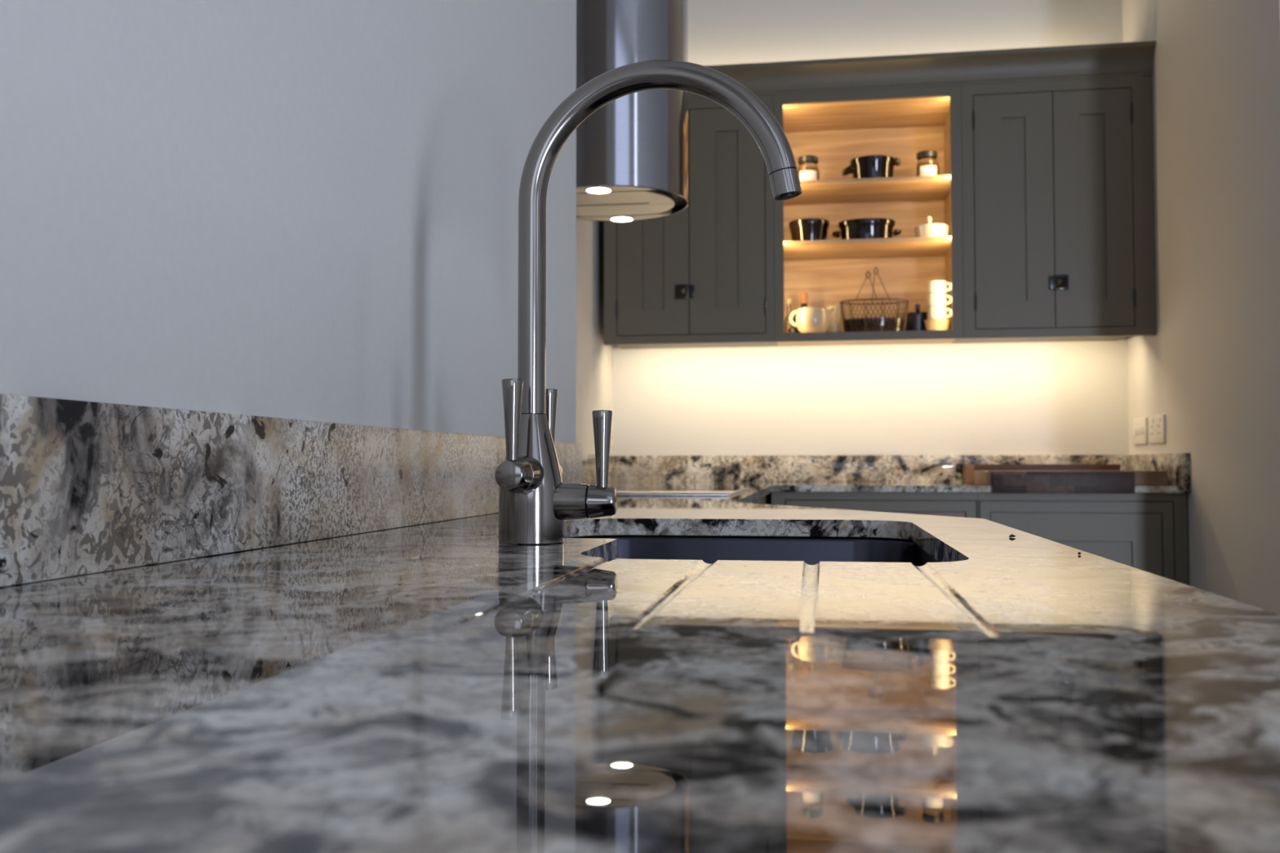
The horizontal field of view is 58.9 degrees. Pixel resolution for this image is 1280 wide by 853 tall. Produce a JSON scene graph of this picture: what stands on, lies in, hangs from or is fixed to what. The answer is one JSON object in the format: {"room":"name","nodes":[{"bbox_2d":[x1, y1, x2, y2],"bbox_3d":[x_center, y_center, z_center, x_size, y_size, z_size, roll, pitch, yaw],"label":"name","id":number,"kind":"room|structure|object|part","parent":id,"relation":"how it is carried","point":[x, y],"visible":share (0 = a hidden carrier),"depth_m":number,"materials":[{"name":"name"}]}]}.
{"room":"kitchen","nodes":[
{"label":"kitchen","id":0,"kind":"room"},
{"bbox_2d":[0,0,576,443],"bbox_3d":[-0.753,-1.133,-0.091,0.555,4.210,4.610,0,-2,9],"label":"wall","id":1,"kind":"structure","parent":0,"point":[304,210],"depth_m":0.96,"materials":[{"name":"paint"}]},
{"bbox_2d":[575,219,613,455],"bbox_3d":[-0.375,-1.014,3.416,0.210,4.210,2.440,0,-2,9],"label":"wall","id":2,"kind":"structure","parent":0,"point":[594,359],"depth_m":3.99,"materials":[{"name":"paint"}]},
{"bbox_2d":[609,422,613,445],"bbox_3d":[-0.120,0.027,4.287,0.009,0.088,0.150,0,-2,9],"label":"double socket","id":3,"kind":"object","parent":2,"relation":"attached to","point":[611,431],"visible":0.36,"depth_m":4.34,"materials":[{"name":"white plastic"}]},
{"bbox_2d":[613,0,1128,504],"bbox_3d":[2.371,-0.992,4.134,4.990,4.210,0.165,0,-2,9],"label":"wall","id":4,"kind":"structure","parent":0,"point":[1062,397],"depth_m":4.27,"materials":[{"name":"paint"}]},
{"bbox_2d":[604,94,777,349],"bbox_3d":[0.196,-0.722,4.181,0.604,0.869,0.397,0,-2,9],"label":"upper cabinet","id":5,"kind":"object","parent":4,"relation":"attached to","point":[702,274],"visible":0.58,"depth_m":4.00,"materials":[{"name":"grey paint"}]},
{"bbox_3d":[0.047,-0.724,4.041,0.256,0.798,0.021,0,-2,9],"label":"door","id":6,"kind":"part","parent":5,"relation":"part of","materials":[{"name":"grey paint"}]},
{"bbox_3d":[0.307,-0.725,4.000,0.264,0.798,0.021,0,-2,9],"label":"door","id":7,"kind":"part","parent":5,"relation":"part of","materials":[{"name":"grey paint"}]},
{"bbox_2d":[688,40,1155,98],"bbox_3d":[0.794,-1.213,4.061,1.897,0.101,0.340,0,-2,9],"label":"crown molding","id":8,"kind":"structure","parent":5,"relation":"on","point":[1132,59],"depth_m":3.87,"materials":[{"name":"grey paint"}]},
{"bbox_2d":[773,84,964,346],"bbox_3d":[0.813,-0.726,4.097,0.637,0.869,0.371,0,-2,9],"label":"upper cabinet","id":9,"kind":"object","parent":4,"relation":"attached to","point":[837,128],"visible":0.87,"depth_m":4.21,"materials":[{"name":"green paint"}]},
{"bbox_2d":[784,298,793,333],"bbox_3d":[0.544,-0.393,4.141,0.032,0.149,0.032,0,-2,9],"label":"oil bottle","id":10,"kind":"object","parent":9,"relation":"in","point":[788,325],"visible":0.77,"depth_m":4.13,"materials":[{"name":"clear glass"}]},
{"bbox_2d":[787,328,798,333],"bbox_3d":[0.551,-0.337,4.077,0.038,0.032,0.038,0,-2,9],"label":"bowl","id":11,"kind":"object","parent":9,"relation":"in","point":[789,330],"visible":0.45,"depth_m":4.06,"materials":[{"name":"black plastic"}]},
{"bbox_2d":[792,292,808,333],"bbox_3d":[0.602,-0.405,4.163,0.080,0.173,0.080,0,-2,9],"label":"bottle","id":12,"kind":"object","parent":9,"relation":"in","point":[803,295],"visible":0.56,"depth_m":4.15,"materials":[{"name":"brown glass"}]},
{"bbox_2d":[797,155,819,180],"bbox_3d":[0.607,-0.915,4.088,0.082,0.108,0.082,0,-2,9],"label":"honey jar","id":13,"kind":"object","parent":9,"relation":"on","point":[808,170],"visible":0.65,"depth_m":4.06,"materials":[{"name":"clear glass"}]},
{"bbox_3d":[0.607,-0.959,4.090,0.072,0.021,0.072,0,-2,9],"label":"lid","id":14,"kind":"part","parent":13,"relation":"part of","materials":[{"name":"black plastic"}]},
{"bbox_2d":[788,217,829,240],"bbox_3d":[0.609,-0.692,4.080,0.146,0.086,0.140,0,-2,9],"label":"bowl","id":15,"kind":"object","parent":9,"relation":"on","point":[808,228],"visible":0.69,"depth_m":4.03,"materials":[{"name":"brown ceramic"}]},
{"bbox_2d":[789,306,834,333],"bbox_3d":[0.613,-0.371,4.029,0.118,0.096,0.120,1,-2,-37],"label":"jug","id":16,"kind":"object","parent":9,"relation":"in","point":[811,319],"visible":0.84,"depth_m":3.98,"materials":[{"name":"beige ceramic"}]},
{"bbox_3d":[0.546,-0.384,4.039,0.029,0.061,0.013,0,-2,9],"label":"handle","id":17,"kind":"part","parent":16,"relation":"part of","materials":[{"name":"beige ceramic"}]},
{"bbox_2d":[825,305,842,332],"bbox_3d":[0.712,-0.379,4.155,0.066,0.122,0.066,0,-2,9],"label":"jug","id":18,"kind":"object","parent":9,"relation":"in","point":[835,325],"visible":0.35,"depth_m":4.13,"materials":[{"name":"beige ceramic"}]},
{"bbox_2d":[831,217,902,239],"bbox_3d":[0.809,-0.690,4.049,0.245,0.080,0.132,0,-2,9],"label":"oval dish","id":19,"kind":"object","parent":9,"relation":"on","point":[864,228],"visible":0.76,"depth_m":4.00,"materials":[{"name":"black ceramic"}]},
{"bbox_3d":[0.703,-0.689,4.065,0.029,0.017,0.066,0,-2,9],"label":"handle","id":20,"kind":"part","parent":19,"relation":"part of","materials":[{"name":"brown ceramic"}]},
{"bbox_3d":[0.916,-0.690,4.032,0.029,0.017,0.066,0,-2,9],"label":"handle","id":21,"kind":"part","parent":19,"relation":"part of","materials":[{"name":"brown ceramic"}]},
{"bbox_2d":[783,174,950,205],"bbox_3d":[0.812,-0.854,4.112,0.600,0.012,0.322,0,-2,9],"label":"shelf","id":22,"kind":"object","parent":9,"relation":"attached to","point":[925,190],"depth_m":4.11,"materials":[{"name":"brown wood"}]},
{"bbox_2d":[783,235,951,261],"bbox_3d":[0.812,-0.642,4.104,0.600,0.012,0.322,0,-2,9],"label":"shelf","id":23,"kind":"object","parent":9,"relation":"attached to","point":[920,248],"depth_m":4.09,"materials":[{"name":"brown wood"}]},
{"bbox_2d":[841,155,901,178],"bbox_3d":[0.826,-0.911,4.053,0.156,0.097,0.154,1,-2,-36],"label":"casserole dish","id":24,"kind":"object","parent":9,"relation":"on","point":[869,166],"visible":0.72,"depth_m":4.00,"materials":[{"name":"black ceramic"}]},
{"bbox_3d":[0.744,-0.918,4.067,0.041,0.038,0.031,0,-2,9],"label":"handle","id":25,"kind":"part","parent":24,"relation":"part of","materials":[{"name":"brown ceramic"}]},
{"bbox_3d":[0.914,-0.944,4.041,0.029,0.033,0.031,0,-2,9],"label":"handle","id":26,"kind":"part","parent":24,"relation":"part of","materials":[{"name":"brown ceramic"}]},
{"bbox_2d":[839,266,909,332],"bbox_3d":[0.834,-0.450,4.037,0.249,0.253,0.133,0,-2,9],"label":"wire basket","id":27,"kind":"object","parent":9,"relation":"in","point":[897,323],"visible":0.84,"depth_m":3.99,"materials":[{"name":"black metal"}]},
{"bbox_3d":[0.800,-0.498,4.001,0.077,0.110,0.029,-1,-2,17],"label":"handle","id":28,"kind":"part","parent":27,"relation":"part of","materials":[{"name":"metal"}]},
{"bbox_3d":[0.834,-0.386,4.034,0.245,0.124,0.125,0,-2,9],"label":"frame","id":29,"kind":"part","parent":27,"relation":"part of","materials":[{"name":"metal"}]},
{"bbox_3d":[0.869,-0.507,4.079,0.072,0.134,0.033,0,-2,9],"label":"handle","id":30,"kind":"part","parent":27,"relation":"part of","materials":[{"name":"metal"}]},
{"bbox_2d":[902,303,927,330],"bbox_3d":[0.992,-0.376,4.053,0.096,0.107,0.150,0,-2,9],"label":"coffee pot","id":31,"kind":"object","parent":9,"relation":"in","point":[914,322],"visible":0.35,"depth_m":4.04,"materials":[{"name":"black metal"}]},
{"bbox_3d":[0.983,-0.415,4.010,0.018,0.031,0.060,-1,-2,17],"label":"handle","id":32,"kind":"part","parent":31,"relation":"part of","materials":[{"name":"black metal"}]},
{"bbox_2d":[915,150,938,176],"bbox_3d":[1.018,-0.918,4.023,0.082,0.108,0.082,0,-2,9],"label":"honey jar","id":33,"kind":"object","parent":9,"relation":"on","point":[926,164],"visible":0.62,"depth_m":3.99,"materials":[{"name":"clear glass"}]},
{"bbox_3d":[1.018,-0.962,4.025,0.072,0.021,0.072,0,-2,9],"label":"lid","id":34,"kind":"part","parent":33,"relation":"part of","materials":[{"name":"black plastic"}]},
{"bbox_2d":[914,216,948,237],"bbox_3d":[1.032,-0.697,4.014,0.118,0.090,0.118,0,-2,9],"label":"pot","id":35,"kind":"object","parent":9,"relation":"on","point":[930,229],"visible":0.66,"depth_m":3.97,"materials":[{"name":"white ceramic"}]},
{"bbox_3d":[1.022,-0.717,4.006,0.018,0.050,0.018,0,-2,9],"label":"handle","id":36,"kind":"part","parent":35,"relation":"part of","materials":[{"name":"white ceramic"}]},
{"bbox_2d":[923,319,950,330],"bbox_3d":[1.045,-0.348,3.990,0.092,0.048,0.092,0,-2,9],"label":"bowl","id":37,"kind":"object","parent":9,"relation":"in","point":[931,324],"visible":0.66,"depth_m":3.96,"materials":[{"name":"beige ceramic"}]},
{"bbox_2d":[927,306,951,319],"bbox_3d":[1.054,-0.396,3.990,0.084,0.045,0.067,0,-2,9],"label":"mug","id":38,"kind":"object","parent":37,"relation":"in","point":[938,312],"visible":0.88,"depth_m":3.96,"materials":[{"name":"white ceramic"}]},
{"bbox_2d":[926,293,951,307],"bbox_3d":[1.054,-0.442,3.992,0.084,0.045,0.067,0,-2,9],"label":"mug","id":39,"kind":"object","parent":38,"relation":"on","point":[934,300],"visible":0.92,"depth_m":3.96,"materials":[{"name":"white ceramic"}]},
{"bbox_2d":[926,280,951,293],"bbox_3d":[1.053,-0.488,3.993,0.084,0.043,0.067,0,-2,9],"label":"mug","id":40,"kind":"object","parent":39,"relation":"on","point":[932,286],"visible":0.93,"depth_m":3.97,"materials":[{"name":"white ceramic"}]},
{"bbox_3d":[1.080,-0.489,3.968,0.026,0.035,0.009,-1,-2,37],"label":"handle","id":41,"kind":"part","parent":40,"relation":"part of","materials":[{"name":"white ceramic"}]},
{"bbox_3d":[1.080,-0.444,3.967,0.026,0.037,0.009,-1,-2,37],"label":"handle","id":42,"kind":"part","parent":39,"relation":"part of","materials":[{"name":"white ceramic"}]},
{"bbox_3d":[1.080,-0.397,3.965,0.026,0.037,0.009,-1,-2,37],"label":"handle","id":43,"kind":"part","parent":38,"relation":"part of","materials":[{"name":"white ceramic"}]},
{"bbox_2d":[951,75,1156,343],"bbox_3d":[1.432,-0.730,3.987,0.619,0.869,0.397,0,-2,9],"label":"upper cabinet","id":44,"kind":"object","parent":4,"relation":"attached to","point":[1052,177],"depth_m":3.82,"materials":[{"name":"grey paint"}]},
{"bbox_3d":[1.268,-0.731,3.849,0.256,0.798,0.021,0,-2,9],"label":"door","id":45,"kind":"part","parent":44,"relation":"part of","materials":[{"name":"grey paint"}]},
{"bbox_3d":[1.520,-0.732,3.809,0.249,0.798,0.021,0,-2,9],"label":"door","id":46,"kind":"part","parent":44,"relation":"part of","materials":[{"name":"grey paint"}]},
{"bbox_3d":[1.697,-0.737,3.788,0.034,0.868,0.026,0,-2,9],"label":"filler strip","id":47,"kind":"part","parent":44,"relation":"part of","materials":[{"name":"grey wood"}]},
{"bbox_2d":[1121,0,1279,614],"bbox_3d":[1.719,-1.015,3.438,0.120,4.210,1.415,0,-2,9],"label":"wall","id":48,"kind":"structure","parent":0,"point":[1211,364],"depth_m":3.17,"materials":[{"name":"paint"}]},
{"bbox_2d":[1132,417,1148,444],"bbox_3d":[1.738,0.017,3.944,0.012,0.090,0.160,0,-2,9],"label":"wall switch","id":49,"kind":"object","parent":48,"relation":"attached to","point":[1140,425],"visible":1,"depth_m":3.92,"materials":[{"name":"white plastic"}]},
{"bbox_2d":[1147,414,1165,443],"bbox_3d":[1.708,0.009,3.752,0.012,0.092,0.170,0,-2,9],"label":"double socket","id":50,"kind":"object","parent":48,"relation":"attached to","point":[1156,424],"visible":1,"depth_m":3.73,"materials":[{"name":"white plastic"}]},
{"bbox_3d":[1.726,-3.260,0.800,5.200,0.100,7.300,0,-2,9],"label":"ceiling","id":51,"kind":"structure","parent":0,"visible":0},
{"bbox_2d":[576,0,688,222],"bbox_3d":[-0.073,-1.842,2.854,0.384,2.592,0.384,0,-2,9],"label":"hood","id":52,"kind":"object","parent":51,"relation":"hanging from","point":[632,152],"visible":0.76,"depth_m":2.64,"materials":[{"name":"metal"}]},
{"bbox_3d":[-0.097,-0.554,2.654,0.056,0.002,0.056,0,-2,9],"label":"bulb","id":53,"kind":"part","parent":52,"relation":"part of","materials":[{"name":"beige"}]},
{"bbox_3d":[-0.097,-0.562,2.653,0.269,0.012,0.056,0,-2,9],"label":"plate","id":54,"kind":"part","parent":52,"relation":"part of","materials":[{"name":"silver metal"}]},
{"bbox_3d":[-0.048,-0.543,2.966,0.056,0.002,0.056,0,-2,9],"label":"bulb","id":55,"kind":"part","parent":52,"relation":"part of","materials":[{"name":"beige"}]},
{"bbox_3d":[-0.047,-0.551,2.968,0.269,0.012,0.056,0,-2,9],"label":"plate","id":56,"kind":"part","parent":52,"relation":"part of","materials":[{"name":"silver metal"}]},
{"bbox_3d":[-0.072,-0.555,2.811,0.316,0.010,0.245,0,-2,9],"label":"filter panel","id":57,"kind":"part","parent":52,"relation":"part of","materials":[{"name":"silver metal"}]},
{"bbox_3d":[1.729,1.047,0.654,5.200,0.100,7.300,0,-2,9],"label":"floor","id":58,"kind":"structure","parent":0,"visible":0},
{"bbox_2d":[574,534,911,540],"bbox_3d":[0.131,0.590,1.737,0.598,0.889,0.590,0,-2,9],"label":"sink","id":59,"kind":"object","parent":58,"relation":"on","point":[758,536],"visible":0.02,"depth_m":1.45,"materials":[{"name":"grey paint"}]},
{"bbox_2d":[751,495,765,504],"bbox_3d":[-0.009,0.629,2.901,0.592,0.889,1.568,0,-2,9],"label":"base cabinet","id":60,"kind":"object","parent":58,"relation":"on","point":[762,500],"visible":0.02,"depth_m":3.34,"materials":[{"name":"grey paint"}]},
{"bbox_2d":[607,484,772,502],"bbox_3d":[-0.019,0.173,2.888,0.642,0.020,1.586,0,-2,9],"label":"countertop","id":61,"kind":"structure","parent":60,"relation":"on","point":[753,493],"depth_m":2.61,"materials":[{"name":"grey stone"}]},
{"bbox_2d":[582,453,615,484],"bbox_3d":[-0.277,0.125,3.268,0.016,0.102,2.253,0,-2,9],"label":"granite upstand","id":62,"kind":"object","parent":61,"relation":"on","point":[588,463],"visible":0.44,"depth_m":3.92,"materials":[{"name":"beige stone"}]},
{"bbox_2d":[613,487,748,496],"bbox_3d":[-0.020,0.155,2.732,0.518,0.005,0.694,0,-2,9],"label":"cooktop","id":63,"kind":"object","parent":61,"relation":"in","point":[620,491],"visible":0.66,"depth_m":2.61,"materials":[{"name":"black glass"}]},
{"bbox_3d":[-0.020,0.156,2.733,0.508,0.003,0.680,0,-2,9],"label":"glass","id":64,"kind":"part","parent":63,"relation":"part of","materials":[{"name":"black glass"}]},
{"bbox_2d":[771,491,977,518],"bbox_3d":[0.791,0.662,3.906,0.640,0.889,0.663,0,-2,9],"label":"base cabinet","id":65,"kind":"object","parent":58,"relation":"on","point":[962,504],"visible":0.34,"depth_m":3.59,"materials":[{"name":"paint"}]},
{"bbox_3d":[0.761,0.599,3.588,0.590,0.728,0.020,0,-2,9],"label":"door","id":66,"kind":"part","parent":65,"relation":"part of","materials":[{"name":"grey paint"}]},
{"bbox_3d":[0.761,0.597,3.591,0.524,0.651,0.011,0,-2,9],"label":"panel","id":67,"kind":"part","parent":65,"relation":"part of","materials":[{"name":"grey wood"}]},
{"bbox_2d":[977,492,1187,585],"bbox_3d":[1.411,0.659,3.808,0.613,0.889,0.663,0,-2,9],"label":"base cabinet","id":68,"kind":"object","parent":58,"relation":"on","point":[1147,532],"visible":0.3,"depth_m":3.48,"materials":[{"name":"paint"}]},
{"bbox_2d":[589,481,1191,493],"bbox_3d":[0.779,0.207,3.913,1.900,0.020,0.688,0,-2,9],"label":"countertop","id":69,"kind":"structure","parent":68,"relation":"on","point":[776,486],"depth_m":3.60,"materials":[{"name":"grey stone"}]},
{"bbox_2d":[615,454,1125,482],"bbox_3d":[0.823,0.158,4.245,1.884,0.101,0.020,0,-2,9],"label":"granite upstand","id":70,"kind":"object","parent":69,"relation":"on","point":[934,468],"visible":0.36,"depth_m":4.25,"materials":[{"name":"beige stone"}]},
{"bbox_2d":[963,464,1120,484],"bbox_3d":[1.391,0.165,3.958,0.474,0.066,0.280,0,-2,9],"label":"chopping board","id":71,"kind":"object","parent":69,"relation":"on","point":[968,469],"visible":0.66,"depth_m":3.83,"materials":[{"name":"brown wood"}]},
{"bbox_2d":[973,471,1168,493],"bbox_3d":[1.361,0.175,3.616,0.528,0.068,0.324,0,-2,9],"label":"chopping board","id":72,"kind":"object","parent":69,"relation":"on","point":[1002,482],"visible":1,"depth_m":3.46,"materials":[{"name":"brown wood"}]},
{"bbox_2d":[1125,453,1191,485],"bbox_3d":[1.710,0.141,3.768,0.015,0.101,0.688,0,-2,9],"label":"granite upstand","id":73,"kind":"object","parent":69,"relation":"on","point":[1177,465],"visible":0.76,"depth_m":3.60,"materials":[{"name":"beige stone"}]},
{"bbox_3d":[1.345,0.593,3.498,0.503,0.651,0.016,0,-2,9],"label":"panel","id":74,"kind":"part","parent":68,"relation":"part of","materials":[{"name":"grey paint"}]},
{"bbox_3d":[-0.131,0.532,0.028,0.613,0.889,1.350,0,-2,9],"label":"base cabinet","id":75,"kind":"object","parent":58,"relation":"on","visible":0},
{"bbox_2d":[0,500,1279,852],"bbox_3d":[-0.015,0.099,0.688,0.644,0.020,2.760,0,-2,9],"label":"countertop","id":76,"kind":"structure","parent":75,"relation":"on","point":[442,686],"depth_m":0.31,"materials":[{"name":"grey stone"}]},
{"bbox_2d":[0,393,582,586],"bbox_3d":[-0.328,0.039,0.739,0.012,0.104,2.760,0,-2,9],"label":"granite upstand","id":77,"kind":"object","parent":76,"relation":"on","point":[86,487],"visible":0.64,"depth_m":0.80,"materials":[{"name":"grey stone"}]},
{"bbox_2d":[494,59,801,544],"bbox_3d":[0.007,-0.105,0.949,0.255,0.405,0.145,0,-2,9],"label":"tap","id":78,"kind":"object","parent":76,"relation":"on","point":[535,503],"visible":1,"depth_m":0.94,"materials":[{"name":"metal"}]},
{"bbox_3d":[-0.101,-0.004,0.901,0.017,0.066,0.017,0,-2,9],"label":"lever","id":79,"kind":"part","parent":78,"relation":"part of","materials":[{"name":"metal"}]},
{"bbox_3d":[-0.082,0.000,1.021,0.017,0.066,0.017,0,-2,9],"label":"lever","id":80,"kind":"part","parent":78,"relation":"part of","materials":[{"name":"metal"}]},
{"bbox_3d":[-0.032,0.020,0.951,0.017,0.066,0.017,0,-2,9],"label":"lever","id":81,"kind":"part","parent":78,"relation":"part of","materials":[{"name":"metal"}]},
{"bbox_3d":[0.013,-0.160,0.950,0.236,0.296,0.024,0,-2,9],"label":"spout","id":82,"kind":"part","parent":78,"relation":"part of","materials":[{"name":"metal"}]},
{"bbox_2d":[568,536,938,566],"bbox_3d":[0.075,0.210,1.073,0.444,0.170,0.641,0,-2,9],"label":"sink","id":83,"kind":"object","parent":76,"relation":"in","point":[811,551],"visible":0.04,"depth_m":1.37,"materials":[{"name":"metal"}]}
]}

